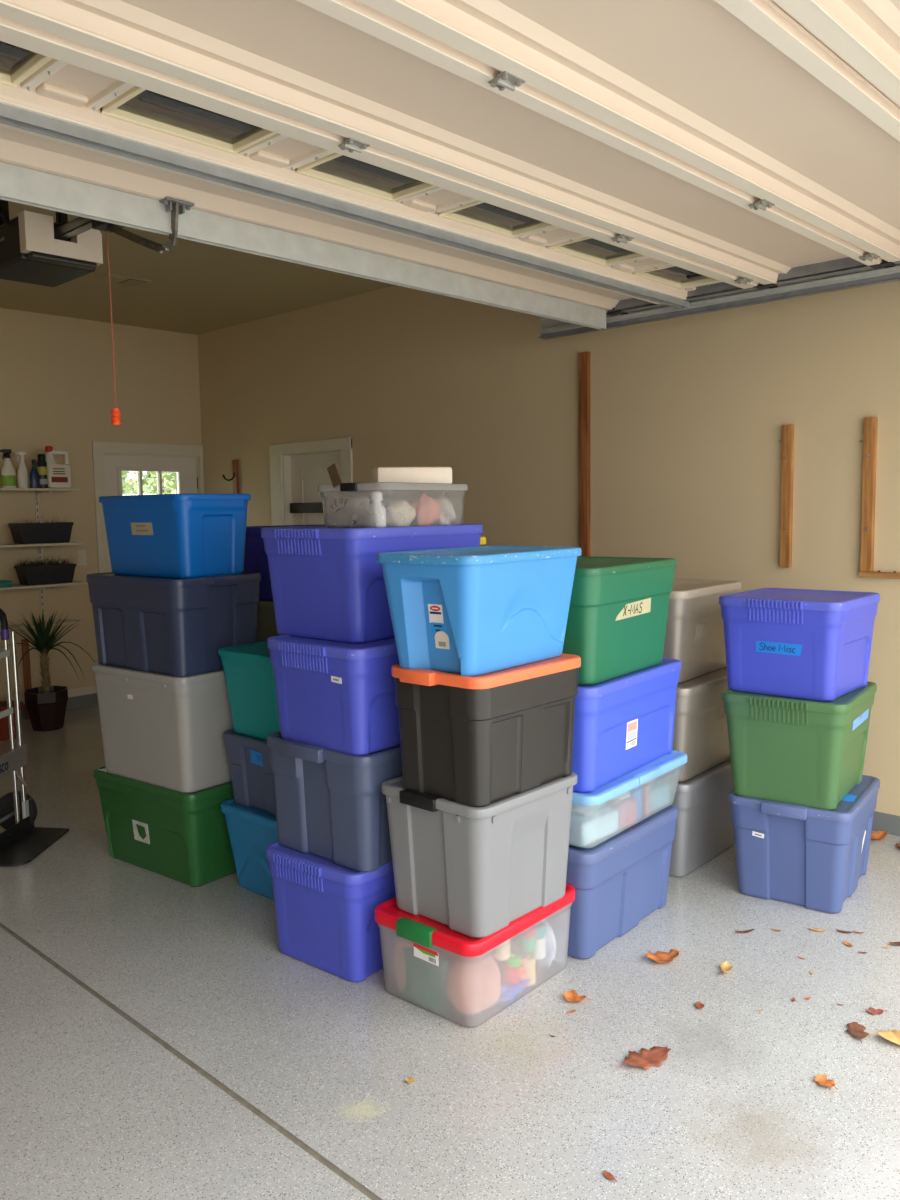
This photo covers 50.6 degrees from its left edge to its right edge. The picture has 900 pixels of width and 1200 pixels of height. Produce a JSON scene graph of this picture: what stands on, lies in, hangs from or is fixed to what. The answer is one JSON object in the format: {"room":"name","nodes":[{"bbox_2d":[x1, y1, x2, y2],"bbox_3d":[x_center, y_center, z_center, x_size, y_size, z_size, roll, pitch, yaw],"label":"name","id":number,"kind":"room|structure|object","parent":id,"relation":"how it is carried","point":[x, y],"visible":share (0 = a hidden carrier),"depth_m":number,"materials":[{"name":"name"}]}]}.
{"room":"storage area","nodes":[
{"label":"storage area","id":0,"kind":"room"},
{"bbox_2d":[0,308,201,698],"bbox_3d":[-4.226,-0.592,6.406,0.150,3.000,5.776,4,8,43],"label":"wall","id":1,"kind":"structure","parent":0,"point":[57,377],"depth_m":7.57,"materials":[{"name":"beige paint"}]},
{"bbox_2d":[34,491,44,621],"bbox_3d":[-3.191,-0.361,7.394,0.012,1.300,0.026,4,8,43],"label":"shelf standard","id":2,"kind":"object","parent":1,"relation":"attached to","point":[36,502],"visible":0.38,"depth_m":7.39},
{"bbox_2d":[0,488,80,500],"bbox_3d":[-3.683,-0.735,6.629,0.288,0.090,2.170,4,8,43],"label":"wall shelf","id":3,"kind":"object","parent":1,"relation":"attached to","point":[38,490],"visible":1,"depth_m":7.14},
{"bbox_2d":[0,449,15,487],"bbox_3d":[-3.251,-0.965,6.996,0.066,0.285,0.105,4,8,43],"label":"spray bottle","id":4,"kind":"object","parent":3,"relation":"on","point":[8,475],"visible":0.91,"depth_m":6.97,"materials":[{"name":"white plastic"}]},
{"bbox_2d":[15,451,28,487],"bbox_3d":[-3.185,-0.969,7.080,0.052,0.275,0.092,4,8,43],"label":"spray bottle","id":5,"kind":"object","parent":3,"relation":"on","point":[22,472],"visible":0.88,"depth_m":7.06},
{"bbox_2d":[30,460,39,487],"bbox_3d":[-3.097,-0.939,7.088,0.042,0.212,0.072,4,8,43],"label":"bottle","id":6,"kind":"object","parent":3,"relation":"on","point":[34,475],"visible":1,"depth_m":7.07,"materials":[{"name":"blue plastic"}]},
{"bbox_2d":[37,454,47,487],"bbox_3d":[-3.060,-0.967,7.139,0.063,0.256,0.078,4,8,43],"label":"bottle","id":7,"kind":"object","parent":3,"relation":"on","point":[41,463],"visible":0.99,"depth_m":7.11,"materials":[{"name":"black plastic"}]},
{"bbox_2d":[45,446,70,487],"bbox_3d":[-2.990,-1.007,7.221,0.114,0.319,0.190,4,8,43],"label":"jug","id":8,"kind":"object","parent":3,"relation":"on","point":[58,475],"visible":0.98,"depth_m":7.18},
{"bbox_2d":[0,619,81,630],"bbox_3d":[-3.704,0.290,6.763,0.188,0.090,2.170,4,8,43],"label":"wall shelf","id":9,"kind":"object","parent":1,"relation":"attached to","point":[66,622],"visible":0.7,"depth_m":7.33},
{"bbox_2d":[0,542,83,553],"bbox_3d":[-3.677,-0.324,6.669,0.288,0.090,2.170,4,8,43],"label":"wall shelf","id":10,"kind":"object","parent":1,"relation":"attached to","point":[69,543],"visible":0.84,"depth_m":7.15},
{"bbox_2d":[8,515,73,543],"bbox_3d":[-3.108,-0.544,7.232,0.222,0.224,0.420,4,8,43],"label":"planter box","id":11,"kind":"object","parent":10,"relation":"on","point":[52,532],"visible":1,"depth_m":7.15,"materials":[{"name":"plastic"}]},
{"bbox_2d":[0,581,85,593],"bbox_3d":[-3.673,-0.016,6.699,0.288,0.090,2.170,4,8,43],"label":"wall shelf","id":12,"kind":"object","parent":1,"relation":"attached to","point":[15,586],"visible":0.66,"depth_m":7.17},
{"bbox_2d":[14,556,75,584],"bbox_3d":[-3.081,-0.234,7.273,0.335,0.216,0.520,4,7,40],"label":"planter box","id":13,"kind":"object","parent":12,"relation":"on","point":[41,573],"visible":1,"depth_m":7.20,"materials":[{"name":"plastic"}]},
{"bbox_2d":[0,685,97,718],"bbox_3d":[-4.202,0.924,6.542,0.166,0.175,5.764,4,8,43],"label":"baseboard","id":14,"kind":"structure","parent":1,"relation":"attached to","point":[82,697],"depth_m":7.69,"materials":[{"name":"grey paint"}]},
{"bbox_2d":[78,550,86,565],"bbox_3d":[-2.955,-0.338,7.646,0.010,0.120,0.072,4,8,43],"label":"outlet plate","id":15,"kind":"object","parent":1,"relation":"attached to","point":[82,556],"visible":1,"depth_m":7.64,"materials":[{"name":"beige paint"}]},
{"bbox_2d":[92,441,203,572],"bbox_3d":[-2.567,-0.240,8.164,0.170,2.175,1.009,4,8,43],"label":"trim","id":16,"kind":"structure","parent":1,"relation":"attached to","point":[99,448],"depth_m":7.78,"materials":[{"name":"beige paint"}]},
{"bbox_2d":[103,455,197,571],"bbox_3d":[-2.517,-0.208,8.165,0.095,2.030,0.886,4,8,43],"label":"door","id":17,"kind":"structure","parent":1,"relation":"in","point":[186,468],"depth_m":8.05,"materials":[{"name":"white paint"}]},
{"bbox_2d":[0,201,393,334],"bbox_3d":[-1.545,-1.926,3.686,7.623,0.100,6.076,4,8,43],"label":"ceiling","id":18,"kind":"structure","parent":0,"point":[196,288],"depth_m":6.58,"materials":[{"name":"paint"}]},
{"bbox_2d":[0,199,178,286],"bbox_3d":[-0.422,-1.441,2.593,3.940,0.687,0.397,4,8,43],"label":"garage door opener","id":19,"kind":"object","parent":18,"relation":"hanging from","point":[36,249],"visible":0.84,"depth_m":3.69,"materials":[{"name":"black plastic"}]},
{"bbox_2d":[106,231,120,424],"bbox_3d":[-1.243,-0.996,3.495,0.035,0.698,0.036,4,8,43],"label":"cord","id":20,"kind":"object","parent":19,"relation":"hanging from","point":[115,413],"visible":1,"depth_m":3.51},
{"bbox_2d":[94,273,150,286],"bbox_3d":[-2.162,-2.109,6.276,0.200,0.014,0.300,4,8,43],"label":"ceiling vent","id":21,"kind":"object","parent":18,"relation":"in","point":[114,278],"visible":0.92,"depth_m":6.25,"materials":[{"name":"paint"}]},
{"bbox_2d":[119,279,145,285],"bbox_3d":[-2.113,-2.113,6.327,0.160,0.004,0.120,4,8,43],"label":"grille","id":22,"kind":"object","parent":21,"relation":"attached to","point":[131,282],"depth_m":6.31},
{"bbox_2d":[538,264,899,339],"bbox_3d":[1.648,-1.655,4.128,3.180,0.616,0.074,4,8,43],"label":"door track","id":23,"kind":"object","parent":18,"relation":"hanging from","point":[551,328],"visible":0.32,"depth_m":4.44,"materials":[{"name":"metal"}]},
{"bbox_2d":[0,0,899,329],"bbox_3d":[0.009,-1.188,2.276,2.449,0.142,4.995,4,8,43],"label":"garage door","id":24,"kind":"structure","parent":23,"relation":"attached to","point":[570,161],"depth_m":2.56,"materials":[{"name":"paint"}]},
{"bbox_2d":[0,706,899,1199],"bbox_3d":[-1.408,1.286,3.909,7.873,0.120,6.076,4,8,43],"label":"floor","id":25,"kind":"structure","parent":0,"point":[159,1040],"depth_m":2.77,"materials":[{"name":"concrete"}]},
{"bbox_2d":[0,697,23,740],"bbox_3d":[-3.154,0.824,6.731,0.259,0.309,0.248,4,8,43],"label":"terracotta pot","id":26,"kind":"object","parent":25,"relation":"on","point":[4,726],"visible":0.52,"depth_m":6.65,"materials":[{"name":"ceramic"}]},
{"bbox_2d":[21,639,31,718],"bbox_3d":[-3.265,0.609,7.350,0.036,0.620,0.044,3,7,44],"label":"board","id":27,"kind":"object","parent":25,"relation":"on","point":[26,659],"visible":0.68,"depth_m":7.33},
{"bbox_2d":[0,608,68,865],"bbox_3d":[-2.094,0.608,4.469,0.386,1.140,0.502,0,6,4],"label":"hand truck","id":28,"kind":"object","parent":25,"relation":"on","point":[21,842],"visible":1,"depth_m":4.62,"materials":[{"name":"black metal"}]},
{"bbox_2d":[0,608,94,731],"bbox_3d":[-2.925,0.501,7.023,0.474,0.888,0.839,4,8,43],"label":"potted plant","id":29,"kind":"object","parent":25,"relation":"on","point":[46,705],"visible":0.98,"depth_m":6.93,"materials":[{"name":"green plant"}]},
{"bbox_2d":[93,766,235,886],"bbox_3d":[-1.216,0.975,4.301,0.726,0.419,0.450,3,7,37],"label":"storage tote","id":30,"kind":"object","parent":25,"relation":"on","point":[176,835],"visible":0.66,"depth_m":4.07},
{"bbox_2d":[91,663,233,792],"bbox_3d":[-1.211,0.527,4.230,0.673,0.495,0.450,3,7,37],"label":"storage tote","id":31,"kind":"object","parent":30,"relation":"on","point":[166,731],"visible":0.77,"depth_m":4.00,"materials":[{"name":"grey plastic"}]},
{"bbox_2d":[86,572,260,676],"bbox_3d":[-1.206,0.084,4.178,0.705,0.407,0.463,4,7,39],"label":"storage tote","id":32,"kind":"object","parent":31,"relation":"on","point":[176,627],"visible":0.97,"depth_m":3.98,"materials":[{"name":"plastic"}]},
{"bbox_2d":[99,494,250,578],"bbox_3d":[-1.194,-0.283,4.138,0.638,0.345,0.381,4,7,39],"label":"storage tote","id":33,"kind":"object","parent":32,"relation":"on","point":[180,536],"visible":1,"depth_m":3.96,"materials":[{"name":"blue plastic"}]},
{"bbox_2d":[221,798,277,899],"bbox_3d":[-0.624,1.016,4.086,0.420,0.362,0.600,4,7,41],"label":"storage tote","id":34,"kind":"object","parent":25,"relation":"on","point":[251,830],"visible":0.27,"depth_m":3.89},
{"bbox_2d":[223,729,275,815],"bbox_3d":[-0.611,0.688,4.069,0.420,0.304,0.600,4,7,41],"label":"storage tote","id":35,"kind":"object","parent":34,"relation":"on","point":[248,757],"visible":0.29,"depth_m":3.89,"materials":[{"name":"plastic"}]},
{"bbox_2d":[218,641,279,739],"bbox_3d":[-0.622,0.365,4.033,0.420,0.356,0.600,4,7,41],"label":"storage tote","id":36,"kind":"object","parent":35,"relation":"on","point":[248,668],"visible":0.31,"depth_m":3.83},
{"bbox_2d":[266,841,398,981],"bbox_3d":[-0.293,1.055,3.489,0.470,0.389,0.651,4,7,39],"label":"storage tote","id":37,"kind":"object","parent":25,"relation":"on","point":[324,909],"visible":0.44,"depth_m":3.22,"materials":[{"name":"plastic"}]},
{"bbox_2d":[267,732,402,871],"bbox_3d":[-0.270,0.666,3.457,0.521,0.401,0.660,4,7,40],"label":"storage tote","id":38,"kind":"object","parent":37,"relation":"on","point":[330,804],"visible":0.51,"depth_m":3.18,"materials":[{"name":"plastic"}]},
{"bbox_2d":[267,635,399,755],"bbox_3d":[-0.263,0.297,3.398,0.495,0.358,0.651,4,7,42],"label":"storage tote","id":39,"kind":"object","parent":38,"relation":"on","point":[333,695],"visible":0.62,"depth_m":3.13,"materials":[{"name":"blue plastic"}]},
{"bbox_2d":[261,524,485,642],"bbox_3d":[-0.267,-0.081,3.503,0.517,0.384,0.728,4,7,41],"label":"storage tote","id":40,"kind":"object","parent":39,"relation":"on","point":[327,583],"visible":0.69,"depth_m":3.22,"materials":[{"name":"plastic"}]},
{"bbox_2d":[317,463,467,527],"bbox_3d":[-0.204,-0.379,3.457,0.345,0.227,0.510,3,7,38],"label":"storage tote","id":41,"kind":"object","parent":40,"relation":"on","point":[334,474],"visible":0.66,"depth_m":3.32,"materials":[{"name":"clear plastic"}]},
{"bbox_2d":[326,495,368,526],"bbox_3d":[-0.359,-0.313,3.350,0.181,0.112,0.071,4,8,43],"label":"cloth bag","id":42,"kind":"object","parent":41,"relation":"in","point":[341,510],"visible":0.96,"depth_m":3.31,"materials":[{"name":"white fabric"}]},
{"bbox_2d":[367,491,385,526],"bbox_3d":[-0.252,-0.311,3.260,0.066,0.123,0.066,4,8,43],"label":"bottle","id":43,"kind":"object","parent":41,"relation":"in","point":[376,512],"visible":0.95,"depth_m":3.24,"materials":[{"name":"white plastic"}]},
{"bbox_2d":[320,491,465,527],"bbox_3d":[-0.200,-0.333,3.465,0.335,0.134,0.490,3,7,38],"label":"tub","id":44,"kind":"object","parent":41,"relation":"in","point":[322,495],"depth_m":3.53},
{"bbox_2d":[382,498,416,525],"bbox_3d":[-0.193,-0.333,3.577,0.118,0.103,0.237,4,8,43],"label":"cloth","id":45,"kind":"object","parent":41,"relation":"in","point":[386,504],"visible":0.21,"depth_m":3.54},
{"bbox_2d":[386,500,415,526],"bbox_3d":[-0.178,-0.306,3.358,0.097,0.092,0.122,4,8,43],"label":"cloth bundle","id":46,"kind":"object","parent":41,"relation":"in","point":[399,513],"visible":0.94,"depth_m":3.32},
{"bbox_2d":[372,467,451,482],"bbox_3d":[-0.140,-0.455,3.501,0.280,0.066,0.130,-2,6,-14],"label":"parcel","id":47,"kind":"object","parent":41,"relation":"on","point":[380,474],"visible":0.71,"depth_m":3.44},
{"bbox_2d":[411,492,439,525],"bbox_3d":[-0.091,-0.331,3.447,0.078,0.121,0.109,4,8,43],"label":"toy","id":48,"kind":"object","parent":41,"relation":"in","point":[427,508],"visible":0.94,"depth_m":3.42,"materials":[{"name":"pink fabric"}]},
{"bbox_2d":[432,495,455,524],"bbox_3d":[-0.035,-0.337,3.546,0.111,0.113,0.093,-3,6,-20],"label":"figurine","id":49,"kind":"object","parent":41,"relation":"in","point":[447,513],"visible":0.57,"depth_m":3.52,"materials":[{"name":"ceramic"}]},
{"bbox_2d":[374,883,574,1027],"bbox_3d":[0.089,1.131,3.181,0.441,0.285,0.595,4,7,41],"label":"storage tote","id":50,"kind":"object","parent":25,"relation":"on","point":[430,934],"visible":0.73,"depth_m":2.99,"materials":[{"name":"clear plastic"}]},
{"bbox_2d":[393,937,419,992],"bbox_3d":[-0.135,1.176,3.105,0.105,0.208,0.093,4,8,43],"label":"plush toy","id":51,"kind":"object","parent":50,"relation":"in","point":[399,963],"visible":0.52,"depth_m":3.07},
{"bbox_2d":[403,947,448,1013],"bbox_3d":[-0.078,1.204,3.027,0.175,0.165,0.037,4,8,43],"label":"book","id":52,"kind":"object","parent":50,"relation":"in","point":[426,982],"visible":0.96,"depth_m":3.00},
{"bbox_2d":[412,974,427,993],"bbox_3d":[-0.096,1.219,3.020,0.070,0.041,0.001,4,8,43],"label":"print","id":53,"kind":"object","parent":52,"relation":"attached to","point":[412,974],"depth_m":3.02},
{"bbox_2d":[446,952,500,1015],"bbox_3d":[0.075,1.198,3.002,0.160,0.178,0.194,4,8,43],"label":"plush toy","id":54,"kind":"object","parent":50,"relation":"in","point":[473,987],"visible":0.91,"depth_m":2.94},
{"bbox_2d":[435,934,521,974],"bbox_3d":[0.098,1.152,3.256,0.232,0.220,0.378,4,8,43],"label":"cloth","id":55,"kind":"object","parent":50,"relation":"in","point":[514,941],"visible":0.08,"depth_m":3.16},
{"bbox_2d":[381,772,576,937],"bbox_3d":[0.099,0.789,3.124,0.448,0.420,0.536,4,7,42],"label":"storage tote","id":56,"kind":"object","parent":50,"relation":"on","point":[473,871],"visible":0.93,"depth_m":2.96,"materials":[{"name":"grey plastic"}]},
{"bbox_2d":[391,653,580,806],"bbox_3d":[0.117,0.391,3.056,0.390,0.399,0.567,4,7,42],"label":"storage tote","id":57,"kind":"object","parent":56,"relation":"on","point":[482,740],"visible":0.96,"depth_m":2.90,"materials":[{"name":"plastic"}]},
{"bbox_2d":[376,546,580,676],"bbox_3d":[0.106,0.021,3.028,0.391,0.359,0.625,4,7,39],"label":"storage tote","id":58,"kind":"object","parent":57,"relation":"on","point":[479,610],"visible":1,"depth_m":2.86,"materials":[{"name":"blue plastic"}]},
{"bbox_2d":[493,939,509,960],"bbox_3d":[0.167,1.122,3.079,0.055,0.071,0.056,4,8,43],"label":"spool","id":59,"kind":"object","parent":50,"relation":"in","point":[501,952],"visible":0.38,"depth_m":3.06,"materials":[{"name":"beige paper"}]},
{"bbox_2d":[502,962,518,985],"bbox_3d":[0.197,1.216,3.090,0.055,0.071,0.056,4,8,43],"label":"spool","id":60,"kind":"object","parent":50,"relation":"in","point":[509,975],"visible":0.77,"depth_m":3.07,"materials":[{"name":"red paper"}]},
{"bbox_2d":[504,952,520,967],"bbox_3d":[0.203,1.167,3.086,0.055,0.029,0.056,4,8,43],"label":"spool","id":61,"kind":"object","parent":60,"relation":"on","point":[514,961],"visible":0.92,"depth_m":3.06,"materials":[{"name":"green paper"}]},
{"bbox_2d":[494,979,529,1004],"bbox_3d":[0.183,1.255,3.062,0.073,0.049,0.219,4,8,43],"label":"cloth","id":62,"kind":"object","parent":50,"relation":"in","point":[507,993],"visible":0.69,"depth_m":3.04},
{"bbox_2d":[516,952,527,987],"bbox_3d":[0.229,1.221,3.136,0.055,0.101,0.056,4,8,43],"label":"spool","id":63,"kind":"object","parent":50,"relation":"in","point":[524,957],"visible":0.38,"depth_m":3.12,"materials":[{"name":"pink"}]},
{"bbox_2d":[519,935,535,952],"bbox_3d":[0.257,1.133,3.155,0.055,0.051,0.056,4,8,43],"label":"spool","id":64,"kind":"object","parent":50,"relation":"in","point":[527,945],"visible":0.83,"depth_m":3.13,"materials":[{"name":"green paper"}]},
{"bbox_2d":[519,925,535,937],"bbox_3d":[0.257,1.094,3.151,0.055,0.031,0.056,4,8,43],"label":"spool","id":65,"kind":"object","parent":64,"relation":"on","point":[530,932],"visible":0.51,"depth_m":3.13,"materials":[{"name":"pink paper"}]},
{"bbox_2d":[525,953,535,985],"bbox_3d":[0.256,1.224,3.153,0.055,0.091,0.056,4,8,43],"label":"spool","id":66,"kind":"object","parent":50,"relation":"in","point":[531,962],"visible":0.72,"depth_m":3.13,"materials":[{"name":"beige paper"}]},
{"bbox_2d":[530,937,545,959],"bbox_3d":[0.294,1.164,3.200,0.055,0.071,0.056,4,8,43],"label":"spool","id":67,"kind":"object","parent":50,"relation":"in","point":[540,952],"visible":0.49,"depth_m":3.18,"materials":[{"name":"white paper"}]},
{"bbox_2d":[534,922,545,937],"bbox_3d":[0.294,1.107,3.193,0.055,0.036,0.056,4,8,43],"label":"spool","id":68,"kind":"object","parent":67,"relation":"on","point":[540,926],"visible":0.63,"depth_m":3.17,"materials":[{"name":"teal paper"}]},
{"bbox_2d":[522,918,555,967],"bbox_3d":[0.306,1.158,3.271,0.152,0.199,0.106,4,8,43],"label":"tissue","id":69,"kind":"object","parent":50,"relation":"in","point":[546,962],"visible":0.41,"depth_m":3.23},
{"bbox_2d":[563,990,587,1001],"bbox_3d":[0.404,1.272,3.045,0.076,0.020,0.067,-2,6,-15],"label":"oak leaf","id":70,"kind":"object","parent":25,"relation":"on","point":[572,996],"visible":1,"depth_m":3.05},
{"bbox_2d":[546,804,677,958],"bbox_3d":[0.527,1.024,3.630,0.440,0.399,0.692,4,7,40],"label":"storage tote","id":71,"kind":"object","parent":25,"relation":"on","point":[619,881],"visible":0.48,"depth_m":3.41,"materials":[{"name":"blue plastic"}]},
{"bbox_2d":[569,750,686,847],"bbox_3d":[0.550,0.722,3.608,0.446,0.207,0.745,4,7,39],"label":"storage tote","id":72,"kind":"object","parent":71,"relation":"on","point":[665,763],"visible":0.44,"depth_m":3.43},
{"bbox_2d":[569,807,617,846],"bbox_3d":[0.449,0.797,3.428,0.230,0.085,0.230,4,8,43],"label":"box","id":73,"kind":"object","parent":72,"relation":"in","point":[584,830],"visible":0.47,"depth_m":3.33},
{"bbox_2d":[571,801,607,815],"bbox_3d":[0.485,0.721,3.402,0.132,0.070,0.220,4,8,43],"label":"cloth","id":74,"kind":"object","parent":73,"relation":"on","point":[577,809],"visible":0.33,"depth_m":3.34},
{"bbox_2d":[605,797,635,828],"bbox_3d":[0.611,0.781,3.525,0.120,0.095,0.110,4,8,43],"label":"packet","id":75,"kind":"object","parent":72,"relation":"in","point":[626,808],"visible":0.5,"depth_m":3.48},
{"bbox_2d":[572,658,680,791],"bbox_3d":[0.529,0.440,3.604,0.440,0.371,0.745,3,7,38],"label":"storage tote","id":76,"kind":"object","parent":72,"relation":"on","point":[624,723],"visible":0.59,"depth_m":3.39,"materials":[{"name":"blue plastic"}]},
{"bbox_2d":[562,556,676,684],"bbox_3d":[0.512,0.060,3.552,0.440,0.407,0.675,3,7,38],"label":"storage tote","id":77,"kind":"object","parent":76,"relation":"on","point":[618,613],"visible":0.62,"depth_m":3.34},
{"bbox_2d":[627,721,636,731],"bbox_3d":[0.663,0.461,3.461,0.002,0.030,0.072,3,7,38],"label":"print","id":78,"kind":"object","parent":76,"relation":"on","point":[631,725],"depth_m":3.46},
{"bbox_2d":[627,729,636,740],"bbox_3d":[0.663,0.492,3.466,0.002,0.030,0.074,3,7,38],"label":"print","id":79,"kind":"object","parent":76,"relation":"on","point":[632,734],"depth_m":3.47},
{"bbox_2d":[629,784,641,819],"bbox_3d":[0.694,0.744,3.576,0.047,0.155,0.060,4,8,43],"label":"tube","id":80,"kind":"object","parent":72,"relation":"in","point":[635,793],"visible":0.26,"depth_m":3.55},
{"bbox_2d":[641,783,649,816],"bbox_3d":[0.714,0.756,3.633,0.100,0.120,0.032,4,8,43],"label":"box","id":81,"kind":"object","parent":72,"relation":"in","point":[645,791],"visible":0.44,"depth_m":3.60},
{"bbox_2d":[650,781,668,811],"bbox_3d":[0.725,0.762,3.749,0.220,0.085,0.180,4,8,43],"label":"box","id":82,"kind":"object","parent":72,"relation":"in","point":[659,791],"visible":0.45,"depth_m":3.69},
{"bbox_2d":[615,1046,670,1068],"bbox_3d":[0.547,1.304,2.702,0.193,0.017,0.094,-4,6,-28],"label":"oak leaf","id":83,"kind":"object","parent":25,"relation":"on","point":[646,1058],"visible":1,"depth_m":2.72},
{"bbox_2d":[646,949,684,962],"bbox_3d":[0.750,1.239,3.301,0.133,0.026,0.098,1,6,15],"label":"oak leaf","id":84,"kind":"object","parent":25,"relation":"on","point":[664,957],"visible":1,"depth_m":3.32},
{"bbox_2d":[655,759,734,876],"bbox_3d":[1.021,0.940,4.316,0.440,0.422,0.640,4,7,41],"label":"storage tote","id":85,"kind":"object","parent":25,"relation":"on","point":[704,829],"visible":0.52,"depth_m":4.08,"materials":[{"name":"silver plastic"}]},
{"bbox_2d":[656,667,729,781],"bbox_3d":[1.004,0.531,4.260,0.440,0.413,0.640,4,7,40],"label":"storage tote","id":86,"kind":"object","parent":85,"relation":"on","point":[700,721],"visible":0.46,"depth_m":4.03,"materials":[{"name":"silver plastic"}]},
{"bbox_2d":[663,578,740,682],"bbox_3d":[0.989,0.126,4.292,0.440,0.398,0.644,4,7,39],"label":"storage tote","id":87,"kind":"object","parent":86,"relation":"on","point":[694,635],"visible":0.42,"depth_m":4.08,"materials":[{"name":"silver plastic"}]},
{"bbox_2d":[728,775,879,912],"bbox_3d":[1.466,0.973,3.936,0.475,0.416,0.620,3,7,35],"label":"storage tote","id":88,"kind":"object","parent":25,"relation":"on","point":[811,858],"visible":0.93,"depth_m":3.73,"materials":[{"name":"blue plastic"}]},
{"bbox_2d":[722,681,876,809],"bbox_3d":[1.424,0.565,3.877,0.482,0.423,0.579,3,7,35],"label":"storage tote","id":89,"kind":"object","parent":88,"relation":"on","point":[803,752],"visible":0.94,"depth_m":3.67,"materials":[{"name":"plastic"}]},
{"bbox_2d":[719,588,879,701],"bbox_3d":[1.407,0.168,3.844,0.492,0.383,0.511,4,7,41],"label":"storage tote","id":90,"kind":"object","parent":89,"relation":"on","point":[808,644],"visible":1,"depth_m":3.68,"materials":[{"name":"plastic"}]},
{"bbox_2d":[814,1074,837,1089],"bbox_3d":[1.019,1.310,2.583,0.055,0.014,0.063,0,6,10],"label":"oak leaf","id":91,"kind":"object","parent":25,"relation":"on","point":[821,1079],"visible":1,"depth_m":2.60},
{"bbox_2d":[846,1022,869,1042],"bbox_3d":[1.212,1.287,2.826,0.065,0.009,0.116,1,6,14],"label":"oak leaf","id":92,"kind":"object","parent":25,"relation":"on","point":[857,1030],"visible":1,"depth_m":2.84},
{"bbox_2d":[871,831,887,839],"bbox_3d":[2.010,1.108,4.466,0.150,0.028,0.086,-4,6,-26],"label":"oak leaf","id":93,"kind":"object","parent":25,"relation":"on","point":[879,835],"visible":0.78,"depth_m":4.48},
{"bbox_2d":[868,1030,899,1044],"bbox_3d":[1.308,1.283,2.785,0.159,0.022,0.082,1,6,19],"label":"oak leaf","id":94,"kind":"object","parent":25,"relation":"on","point":[893,1036],"visible":1,"depth_m":2.80,"materials":[{"name":"plant"}]},
{"bbox_3d":[-0.733,0.934,4.772,0.480,0.395,0.620,4,7,40],"label":"storage tote","id":95,"kind":"object","parent":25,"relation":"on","visible":0},
{"bbox_3d":[-0.738,0.551,4.735,0.480,0.385,0.620,4,7,40],"label":"storage tote","id":96,"kind":"object","parent":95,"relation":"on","visible":0},
{"bbox_2d":[257,601,280,642],"bbox_3d":[-0.744,0.171,4.698,0.480,0.390,0.620,4,7,40],"label":"storage tote","id":97,"kind":"object","parent":96,"relation":"on","point":[266,622],"visible":0.07,"depth_m":4.39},
{"bbox_2d":[244,524,324,601],"bbox_3d":[-0.750,-0.192,4.677,0.500,0.345,0.640,4,7,40],"label":"storage tote","id":98,"kind":"object","parent":97,"relation":"on","point":[255,560],"visible":0.09,"depth_m":4.40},
{"bbox_2d":[244,535,272,601],"bbox_3d":[-0.750,-0.176,4.679,0.486,0.314,0.626,4,7,40],"label":"tub","id":99,"kind":"object","parent":98,"relation":"in","point":[255,560],"depth_m":4.40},
{"bbox_2d":[198,281,899,815],"bbox_3d":[0.468,-0.614,6.019,7.473,3.016,0.150,4,8,43],"label":"wall","id":100,"kind":"structure","parent":0,"point":[689,413],"depth_m":5.35,"materials":[{"name":"beige paint"}]},
{"bbox_2d":[222,459,238,493],"bbox_3d":[-1.847,-0.627,8.035,0.064,1.110,0.144,4,8,43],"label":"wall hook","id":101,"kind":"object","parent":100,"relation":"attached to","point":[235,469],"visible":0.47,"depth_m":8.02,"materials":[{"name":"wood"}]},
{"bbox_2d":[269,437,352,525],"bbox_3d":[-1.023,-0.182,7.481,1.005,2.105,0.172,4,8,43],"label":"trim","id":102,"kind":"structure","parent":100,"relation":"attached to","point":[280,460],"depth_m":7.59,"materials":[{"name":"beige paint"}]},
{"bbox_2d":[290,451,341,524],"bbox_3d":[-1.008,-0.196,7.470,0.720,1.895,0.095,4,8,43],"label":"door","id":103,"kind":"structure","parent":100,"relation":"in","point":[308,471],"depth_m":7.50,"materials":[{"name":"white paint"}]},
{"bbox_2d":[579,352,590,555],"bbox_3d":[0.791,-0.606,5.583,0.063,1.662,0.032,4,8,43],"label":"wood strip","id":104,"kind":"object","parent":100,"relation":"attached to","point":[584,357],"visible":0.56,"depth_m":5.54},
{"bbox_2d":[779,424,794,566],"bbox_3d":[1.671,-0.516,4.745,0.070,0.705,0.037,4,8,43],"label":"wood strip","id":105,"kind":"object","parent":100,"relation":"attached to","point":[787,468],"visible":1,"depth_m":4.73,"materials":[{"name":"brown wood"}]},
{"bbox_2d":[859,417,877,571],"bbox_3d":[1.957,-0.494,4.473,0.074,0.718,0.037,4,8,43],"label":"wood strip","id":106,"kind":"object","parent":100,"relation":"attached to","point":[869,441],"visible":1,"depth_m":4.45,"materials":[{"name":"brown wood"}]},
{"bbox_2d":[859,570,899,578],"bbox_3d":[2.477,-0.086,4.021,1.458,0.034,0.034,4,8,43],"label":"wood strip","id":107,"kind":"object","parent":100,"relation":"attached to","point":[896,575],"visible":1,"depth_m":4.44,"materials":[{"name":"brown wood"}]},
{"bbox_2d":[872,811,899,835],"bbox_3d":[0.541,0.938,6.112,7.323,0.094,0.162,4,8,43],"label":"baseboard","id":108,"kind":"structure","parent":100,"relation":"attached to","point":[889,823],"depth_m":4.53,"materials":[{"name":"grey paint"}]},
{"label":"outside","id":109,"kind":"structure","parent":0,"visible":0},
{"bbox_3d":[-13.044,-0.089,20.847,32.427,0.100,32.000,4,8,43],"label":"lawn","id":110,"kind":"structure","parent":109,"visible":0},
{"bbox_2d":[122,471,176,493],"bbox_3d":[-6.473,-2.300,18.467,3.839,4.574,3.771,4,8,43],"label":"tree","id":111,"kind":"object","parent":110,"relation":"on","point":[152,482],"visible":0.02,"depth_m":18.21,"materials":[{"name":"green plant"}]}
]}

